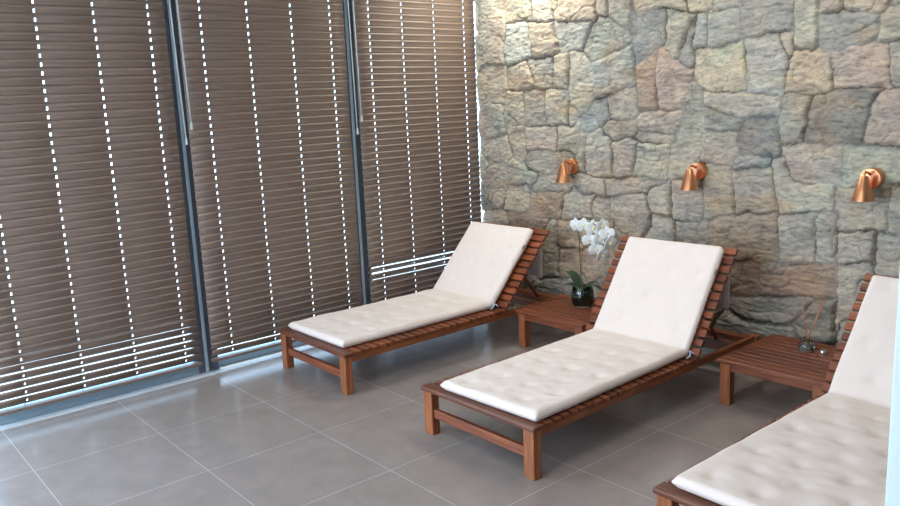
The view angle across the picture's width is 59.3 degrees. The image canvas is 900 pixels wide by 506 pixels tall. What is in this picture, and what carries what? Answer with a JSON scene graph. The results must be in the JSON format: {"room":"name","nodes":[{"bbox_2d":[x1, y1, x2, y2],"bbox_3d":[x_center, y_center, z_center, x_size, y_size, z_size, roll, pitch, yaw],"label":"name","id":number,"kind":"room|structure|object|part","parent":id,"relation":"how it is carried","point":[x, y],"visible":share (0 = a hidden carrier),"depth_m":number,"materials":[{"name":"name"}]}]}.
{"room":"spa","nodes":[
{"label":"spa","id":0,"kind":"room"},
{"bbox_2d":[3,348,313,430],"bbox_3d":[-2.267,-0.391,4.221,6.600,2.900,0.200,-11,14,-39],"label":"wall","id":1,"kind":"structure","parent":0,"point":[313,348],"depth_m":4.70,"materials":[{"name":"white paint"}]},
{"bbox_2d":[0,326,198,425],"bbox_3d":[-2.087,-0.407,4.346,1.194,2.550,0.038,-11,14,-39],"label":"window","id":2,"kind":"structure","parent":1,"relation":"in","point":[72,402],"depth_m":4.55,"materials":[{"name":"blue metal"}]},
{"bbox_2d":[0,0,202,416],"bbox_3d":[-1.992,-0.442,4.307,1.252,2.471,0.072,-11,14,-39],"label":"blind","id":3,"kind":"object","parent":1,"relation":"attached to","point":[34,240],"visible":1,"depth_m":4.34,"materials":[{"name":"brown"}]},
{"bbox_3d":[-2.336,-0.354,4.034,0.002,2.406,0.029,-11,14,-39],"label":"ladder cord","id":4,"kind":"part","parent":3,"relation":"part of","materials":[{"name":"white fabric"}]},
{"bbox_3d":[-2.112,-0.400,4.220,0.002,2.406,0.029,-11,14,-39],"label":"ladder cord","id":5,"kind":"part","parent":3,"relation":"part of","materials":[{"name":"white fabric"}]},
{"bbox_3d":[-1.976,0.769,4.512,1.163,0.016,0.048,-11,14,-39],"label":"rail","id":6,"kind":"part","parent":3,"relation":"part of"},
{"bbox_3d":[-1.891,-0.444,4.404,0.002,2.406,0.029,-11,14,-39],"label":"ladder cord","id":7,"kind":"part","parent":3,"relation":"part of","materials":[{"name":"white fabric"}]},
{"bbox_3d":[-1.667,-0.490,4.591,0.002,2.406,0.029,-11,14,-39],"label":"ladder cord","id":8,"kind":"part","parent":3,"relation":"part of","materials":[{"name":"white fabric"}]},
{"bbox_3d":[-1.572,-1.187,4.522,0.024,1.070,0.010,-11,14,-39],"label":"lift cord","id":9,"kind":"part","parent":3,"relation":"part of","materials":[{"name":"grey fabric"}]},
{"bbox_3d":[-1.542,-1.235,4.541,0.021,0.985,0.010,-11,14,-39],"label":"lift cord","id":10,"kind":"part","parent":3,"relation":"part of","materials":[{"name":"white fabric"}]},
{"bbox_2d":[0,344,315,430],"bbox_3d":[-1.899,0.818,4.721,5.620,0.008,0.198,-11,14,-39],"label":"trim","id":11,"kind":"structure","parent":1,"relation":"attached to","point":[277,354],"depth_m":4.74,"materials":[{"name":"silver metal"}]},
{"bbox_2d":[162,0,218,372],"bbox_3d":[-1.579,-0.508,4.760,0.130,2.550,0.056,-11,14,-39],"label":"window frame","id":12,"kind":"structure","parent":1,"relation":"attached to","point":[185,156],"depth_m":4.77,"materials":[{"name":"grey metal"}]},
{"bbox_2d":[218,340,304,365],"bbox_3d":[-1.152,-0.608,5.187,1.210,2.550,0.045,-11,14,-39],"label":"window","id":13,"kind":"structure","parent":1,"relation":"in","point":[297,343],"depth_m":5.23,"materials":[{"name":"blue metal"}]},
{"bbox_2d":[175,0,362,361],"bbox_3d":[-1.066,-0.629,5.077,1.214,2.471,0.072,-11,14,-39],"label":"blind","id":14,"kind":"object","parent":1,"relation":"attached to","point":[225,37],"visible":0.98,"depth_m":5.03,"materials":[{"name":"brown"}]},
{"bbox_3d":[-1.436,-0.536,4.783,0.002,2.406,0.029,-11,14,-39],"label":"ladder cord","id":15,"kind":"part","parent":14,"relation":"part of","materials":[{"name":"white fabric"}]},
{"bbox_3d":[-1.048,0.581,5.285,1.133,0.016,0.048,-11,14,-39],"label":"rail","id":16,"kind":"part","parent":14,"relation":"part of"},
{"bbox_3d":[-1.209,-0.582,4.972,0.002,2.406,0.029,-11,14,-39],"label":"ladder cord","id":17,"kind":"part","parent":14,"relation":"part of","materials":[{"name":"white fabric"}]},
{"bbox_3d":[-0.981,-0.628,5.163,0.002,2.406,0.029,-11,14,-39],"label":"ladder cord","id":18,"kind":"part","parent":14,"relation":"part of","materials":[{"name":"white fabric"}]},
{"bbox_3d":[-0.762,-0.672,5.345,0.002,2.406,0.029,-11,14,-39],"label":"ladder cord","id":19,"kind":"part","parent":14,"relation":"part of","materials":[{"name":"white fabric"}]},
{"bbox_3d":[-0.658,-1.366,5.284,0.019,1.080,0.010,-11,14,-39],"label":"lift cord","id":20,"kind":"part","parent":14,"relation":"part of","materials":[{"name":"grey fabric"}]},
{"bbox_3d":[-0.629,-1.414,5.301,0.018,0.995,0.010,-11,14,-39],"label":"lift cord","id":21,"kind":"part","parent":14,"relation":"part of","materials":[{"name":"white fabric"}]},
{"bbox_2d":[342,0,371,305],"bbox_3d":[-0.661,-0.694,5.525,0.130,2.550,0.056,-11,14,-39],"label":"trim","id":22,"kind":"structure","parent":1,"relation":"attached to","point":[356,143],"depth_m":5.52,"materials":[{"name":"grey metal"}]},
{"bbox_2d":[351,0,481,302],"bbox_3d":[-0.198,-0.829,5.806,1.096,2.426,0.058,-11,14,-39],"label":"blind","id":23,"kind":"object","parent":1,"relation":"attached to","point":[422,120],"visible":0.83,"depth_m":5.77,"materials":[{"name":"brown wood"}]},
{"bbox_3d":[-0.527,-0.742,5.537,0.002,2.361,0.029,-11,14,-39],"label":"ladder cord","id":24,"kind":"part","parent":23,"relation":"part of","materials":[{"name":"white fabric"}]},
{"bbox_3d":[-0.314,-0.785,5.714,0.002,2.361,0.029,-11,14,-39],"label":"ladder cord","id":25,"kind":"part","parent":23,"relation":"part of","materials":[{"name":"white fabric"}]},
{"bbox_3d":[-0.094,-0.830,5.898,0.002,2.361,0.029,-11,14,-39],"label":"ladder cord","id":26,"kind":"part","parent":23,"relation":"part of","materials":[{"name":"white fabric"}]},
{"bbox_3d":[0.126,-0.874,6.081,0.002,2.361,0.029,-11,14,-39],"label":"ladder cord","id":27,"kind":"part","parent":23,"relation":"part of","materials":[{"name":"white fabric"}]},
{"bbox_2d":[0,307,812,505],"bbox_3d":[-0.193,1.308,2.144,6.600,0.150,6.000,-11,14,-39],"label":"floor","id":28,"kind":"structure","parent":0,"point":[266,433],"depth_m":3.86,"materials":[{"name":"tile"}]},
{"bbox_2d":[278,221,566,394],"bbox_3d":[-0.128,0.270,5.284,1.888,0.721,0.767,-11,14,-39],"label":"sun lounger","id":29,"kind":"object","parent":28,"relation":"on","point":[347,355],"visible":0.49,"depth_m":4.96,"materials":[{"name":"brown wood"}]},
{"bbox_3d":[-1.031,0.615,5.012,0.048,0.223,0.062,-11,14,-39],"label":"leg","id":30,"kind":"part","parent":29,"relation":"part of","materials":[{"name":"brown wood"}]},
{"bbox_3d":[-0.587,0.692,4.498,0.048,0.223,0.062,-11,14,-39],"label":"leg","id":31,"kind":"part","parent":29,"relation":"part of","materials":[{"name":"brown wood"}]},
{"bbox_2d":[288,222,541,347],"bbox_3d":[-0.177,0.150,5.237,1.694,0.486,0.654,-11,14,-39],"label":"cushion","id":32,"kind":"object","parent":29,"relation":"on","point":[478,270],"visible":1,"depth_m":5.34,"materials":[{"name":"beige fabric"}]},
{"bbox_3d":[0.108,0.463,5.054,1.782,0.040,0.024,-11,14,-39],"label":"rail","id":33,"kind":"part","parent":29,"relation":"part of","materials":[{"name":"brown wood"}]},
{"bbox_3d":[0.464,0.121,5.427,0.456,0.493,0.024,-11,14,-39],"label":"rail","id":34,"kind":"part","parent":29,"relation":"part of","materials":[{"name":"brown wood"}]},
{"bbox_3d":[0.500,0.301,5.832,0.040,0.030,0.673,-11,14,-39],"label":"prop rail","id":35,"kind":"part","parent":29,"relation":"part of","materials":[{"name":"brown wood"}]},
{"bbox_3d":[0.536,0.290,5.861,0.060,0.038,0.673,-11,14,-39],"label":"head rail","id":36,"kind":"part","parent":29,"relation":"part of","materials":[{"name":"brown wood"}]},
{"bbox_2d":[516,295,601,346],"bbox_3d":[0.839,0.484,5.201,0.577,0.245,0.565,-11,14,-39],"label":"side table","id":37,"kind":"object","parent":28,"relation":"on","point":[561,313],"visible":0.55,"depth_m":5.13,"materials":[{"name":"brown wood"}]},
{"bbox_3d":[0.490,0.506,5.224,0.046,0.223,0.058,-11,14,-39],"label":"leg","id":38,"kind":"part","parent":37,"relation":"part of","materials":[{"name":"brown wood"}]},
{"bbox_3d":[0.804,0.561,4.861,0.046,0.223,0.058,-11,14,-39],"label":"leg","id":39,"kind":"part","parent":37,"relation":"part of","materials":[{"name":"brown wood"}]},
{"bbox_2d":[563,218,616,306],"bbox_3d":[0.896,0.055,5.166,0.208,0.603,0.452,-11,14,-39],"label":"potted orchid","id":40,"kind":"object","parent":37,"relation":"on","point":[582,295],"visible":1,"depth_m":5.08,"materials":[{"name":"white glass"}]},
{"bbox_3d":[0.822,-0.185,5.152,0.016,0.089,0.110,-10,13,-34],"label":"flower","id":41,"kind":"part","parent":40,"relation":"part of","materials":[{"name":"white plant"}]},
{"bbox_3d":[0.878,0.284,5.242,0.152,0.127,0.152,-11,14,-39],"label":"glass pot","id":42,"kind":"part","parent":40,"relation":"part of","materials":[{"name":"black glass"}]},
{"bbox_3d":[0.861,-0.183,5.088,0.106,0.086,0.013,0,11,15],"label":"flower","id":43,"kind":"part","parent":40,"relation":"part of","materials":[{"name":"white plant"}]},
{"bbox_3d":[0.893,-0.090,5.063,0.102,0.082,0.017,-1,11,10],"label":"flower","id":44,"kind":"part","parent":40,"relation":"part of","materials":[{"name":"white plant"}]},
{"bbox_3d":[0.912,-0.164,5.036,0.112,0.091,0.013,-4,11,-10],"label":"flower","id":45,"kind":"part","parent":40,"relation":"part of","materials":[{"name":"white plant"}]},
{"bbox_3d":[0.916,0.038,5.104,0.029,0.499,0.245,-10,13,-34],"label":"stem","id":46,"kind":"part","parent":40,"relation":"part of","materials":[{"name":"green plant"}]},
{"bbox_3d":[0.936,-0.029,5.063,0.105,0.083,0.023,-2,11,5],"label":"flower","id":47,"kind":"part","parent":40,"relation":"part of","materials":[{"name":"white plant"}]},
{"bbox_3d":[0.951,-0.096,5.012,0.106,0.086,0.014,-5,11,-15],"label":"flower","id":48,"kind":"part","parent":40,"relation":"part of","materials":[{"name":"white plant"}]},
{"bbox_3d":[0.965,0.007,5.003,0.102,0.080,0.025,-9,12,-29],"label":"flower","id":49,"kind":"part","parent":40,"relation":"part of","materials":[{"name":"white plant"}]},
{"bbox_3d":[0.956,-0.175,4.968,0.104,0.084,0.013,-8,12,-25],"label":"flower","id":50,"kind":"part","parent":40,"relation":"part of","materials":[{"name":"white plant"}]},
{"bbox_3d":[0.987,-0.127,4.968,0.105,0.085,0.010,-2,11,5],"label":"flower","id":51,"kind":"part","parent":40,"relation":"part of","materials":[{"name":"white plant"}]},
{"bbox_3d":[1.004,-0.066,4.973,0.114,0.091,0.019,-10,13,-34],"label":"flower","id":52,"kind":"part","parent":40,"relation":"part of","materials":[{"name":"white plant"}]},
{"bbox_2d":[420,235,760,480],"bbox_3d":[0.811,0.412,4.174,1.888,0.768,0.767,-11,14,-39],"label":"sun lounger","id":53,"kind":"object","parent":28,"relation":"on","point":[724,342],"visible":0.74,"depth_m":3.85,"materials":[{"name":"brown wood"}]},
{"bbox_3d":[-0.090,0.781,3.906,0.048,0.223,0.062,-11,14,-39],"label":"leg","id":54,"kind":"part","parent":53,"relation":"part of","materials":[{"name":"brown wood"}]},
{"bbox_3d":[0.354,0.858,3.393,0.048,0.223,0.062,-11,14,-39],"label":"leg","id":55,"kind":"part","parent":53,"relation":"part of","materials":[{"name":"brown wood"}]},
{"bbox_2d":[440,237,729,421],"bbox_3d":[0.757,0.306,4.051,1.618,0.535,0.642,-12,14,-41],"label":"cushion","id":56,"kind":"object","parent":53,"relation":"on","point":[649,317],"visible":1,"depth_m":4.19,"materials":[{"name":"beige fabric"}]},
{"bbox_3d":[1.049,0.629,3.949,1.782,0.040,0.024,-11,14,-39],"label":"rail","id":57,"kind":"part","parent":53,"relation":"part of","materials":[{"name":"brown wood"}]},
{"bbox_3d":[1.388,0.478,4.682,0.040,0.030,0.673,-11,14,-39],"label":"prop rail","id":58,"kind":"part","parent":53,"relation":"part of","materials":[{"name":"brown wood"}]},
{"bbox_3d":[1.476,0.456,4.755,0.060,0.038,0.673,-11,14,-39],"label":"head rail","id":59,"kind":"part","parent":53,"relation":"part of","materials":[{"name":"brown wood"}]},
{"bbox_3d":[1.743,0.577,4.550,0.048,0.223,0.062,-11,14,-39],"label":"leg","id":60,"kind":"part","parent":53,"relation":"part of","materials":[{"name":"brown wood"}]},
{"bbox_2d":[653,273,898,505],"bbox_3d":[1.670,0.606,3.063,1.888,0.724,0.767,-11,14,-39],"label":"sun lounger","id":61,"kind":"object","parent":28,"relation":"on","point":[668,494],"visible":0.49,"depth_m":3.18,"materials":[{"name":"brown wood"}]},
{"bbox_3d":[0.768,0.953,2.791,0.048,0.223,0.062,-11,14,-39],"label":"leg","id":62,"kind":"part","parent":61,"relation":"part of","materials":[{"name":"brown wood"}]},
{"bbox_2d":[672,275,898,505],"bbox_3d":[1.609,0.484,2.996,1.680,0.501,0.636,-11,14,-38],"label":"cushion","id":63,"kind":"object","parent":61,"relation":"on","point":[831,450],"visible":0.94,"depth_m":2.94,"materials":[{"name":"beige fabric"}]},
{"bbox_2d":[717,334,842,404],"bbox_3d":[1.787,0.641,4.085,0.577,0.265,0.565,-11,14,-39],"label":"side table","id":64,"kind":"object","parent":28,"relation":"on","point":[774,358],"depth_m":4.04,"materials":[{"name":"brown wood"}]},
{"bbox_3d":[1.439,0.674,4.110,0.046,0.223,0.058,-11,14,-39],"label":"leg","id":65,"kind":"part","parent":64,"relation":"part of","materials":[{"name":"brown wood"}]},
{"bbox_2d":[798,298,824,351],"bbox_3d":[1.883,0.377,4.126,0.117,0.270,0.080,2,12,24],"label":"reed diffuser","id":66,"kind":"object","parent":64,"relation":"on","point":[805,345],"visible":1,"depth_m":4.13,"materials":[{"name":"clear glass"}]},
{"bbox_2d":[798,336,814,351],"bbox_3d":[1.870,0.475,4.152,0.080,0.067,0.080,-11,14,-39],"label":"glass bottle","id":67,"kind":"object","parent":66,"relation":"attached to","point":[805,345],"depth_m":4.13,"materials":[{"name":"clear glass"}]},
{"bbox_3d":[1.752,0.728,3.747,0.046,0.223,0.058,-11,14,-39],"label":"leg","id":68,"kind":"part","parent":64,"relation":"part of","materials":[{"name":"brown wood"}]},
{"bbox_3d":[1.924,0.511,4.081,0.031,0.020,0.031,-11,14,-39],"label":"bottle cap","id":69,"kind":"part","parent":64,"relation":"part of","materials":[{"name":"silver metal"}]},
{"bbox_2d":[473,0,899,354],"bbox_3d":[2.199,-0.614,3.921,0.169,2.754,6.000,-11,14,-39],"label":"wall","id":70,"kind":"structure","parent":0,"point":[784,104],"depth_m":4.64,"materials":[{"name":"stone"}]},
{"bbox_2d":[555,158,578,182],"bbox_3d":[0.797,-0.567,5.436,0.172,0.155,0.108,-11,14,-39],"label":"wall lamp","id":71,"kind":"object","parent":70,"relation":"attached to","point":[570,166],"visible":1,"depth_m":5.41,"materials":[{"name":"orange metal"}]},
{"bbox_3d":[0.774,-0.546,5.419,0.108,0.122,0.108,-11,14,-39],"label":"lamp shade","id":72,"kind":"part","parent":71,"relation":"part of","materials":[{"name":"orange metal"}]},
{"bbox_3d":[0.843,-0.600,5.471,0.050,0.106,0.106,-11,14,-39],"label":"wall plate","id":73,"kind":"part","parent":71,"relation":"part of","materials":[{"name":"orange metal"}]},
{"bbox_2d":[680,162,707,190],"bbox_3d":[1.438,-0.456,4.694,0.172,0.155,0.108,-11,14,-39],"label":"wall lamp","id":74,"kind":"object","parent":70,"relation":"attached to","point":[698,170],"visible":1,"depth_m":4.66,"materials":[{"name":"orange metal"}]},
{"bbox_3d":[1.415,-0.435,4.677,0.108,0.122,0.108,-11,14,-39],"label":"lamp shade","id":75,"kind":"part","parent":74,"relation":"part of","materials":[{"name":"orange metal"}]},
{"bbox_3d":[1.483,-0.489,4.728,0.050,0.106,0.106,-11,14,-39],"label":"wall plate","id":76,"kind":"part","parent":74,"relation":"part of","materials":[{"name":"orange metal"}]},
{"bbox_2d":[851,167,884,201],"bbox_3d":[2.079,-0.343,3.951,0.172,0.155,0.108,-11,14,-39],"label":"wall lamp","id":77,"kind":"object","parent":70,"relation":"attached to","point":[870,178],"visible":1,"depth_m":3.92,"materials":[{"name":"orange metal"}]},
{"bbox_3d":[2.056,-0.322,3.934,0.108,0.122,0.108,-11,14,-39],"label":"lamp shade","id":78,"kind":"part","parent":77,"relation":"part of","materials":[{"name":"orange metal"}]},
{"bbox_3d":[2.079,-0.395,3.943,0.081,0.033,0.013,-11,14,-39],"label":"arm","id":79,"kind":"part","parent":77,"relation":"part of","materials":[{"name":"orange metal"}]},
{"bbox_3d":[2.125,-0.376,3.985,0.050,0.106,0.106,-11,14,-39],"label":"wall plate","id":80,"kind":"part","parent":77,"relation":"part of","materials":[{"name":"orange metal"}]},
{"bbox_2d":[885,271,899,505],"bbox_3d":[1.589,-0.002,0.832,0.150,2.750,2.006,-11,14,-39],"label":"wall partition","id":81,"kind":"structure","parent":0,"point":[892,498],"depth_m":1.62,"materials":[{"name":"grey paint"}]},
{"label":"outside","id":82,"kind":"structure","parent":0,"visible":0},
{"bbox_2d":[0,164,483,408],"bbox_3d":[-6.596,0.179,9.876,26.000,0.170,13.800,-11,14,-39],"label":"terrace","id":83,"kind":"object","parent":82,"point":[482,211],"depth_m":5.91,"materials":[{"name":"grey stone"}]}
]}

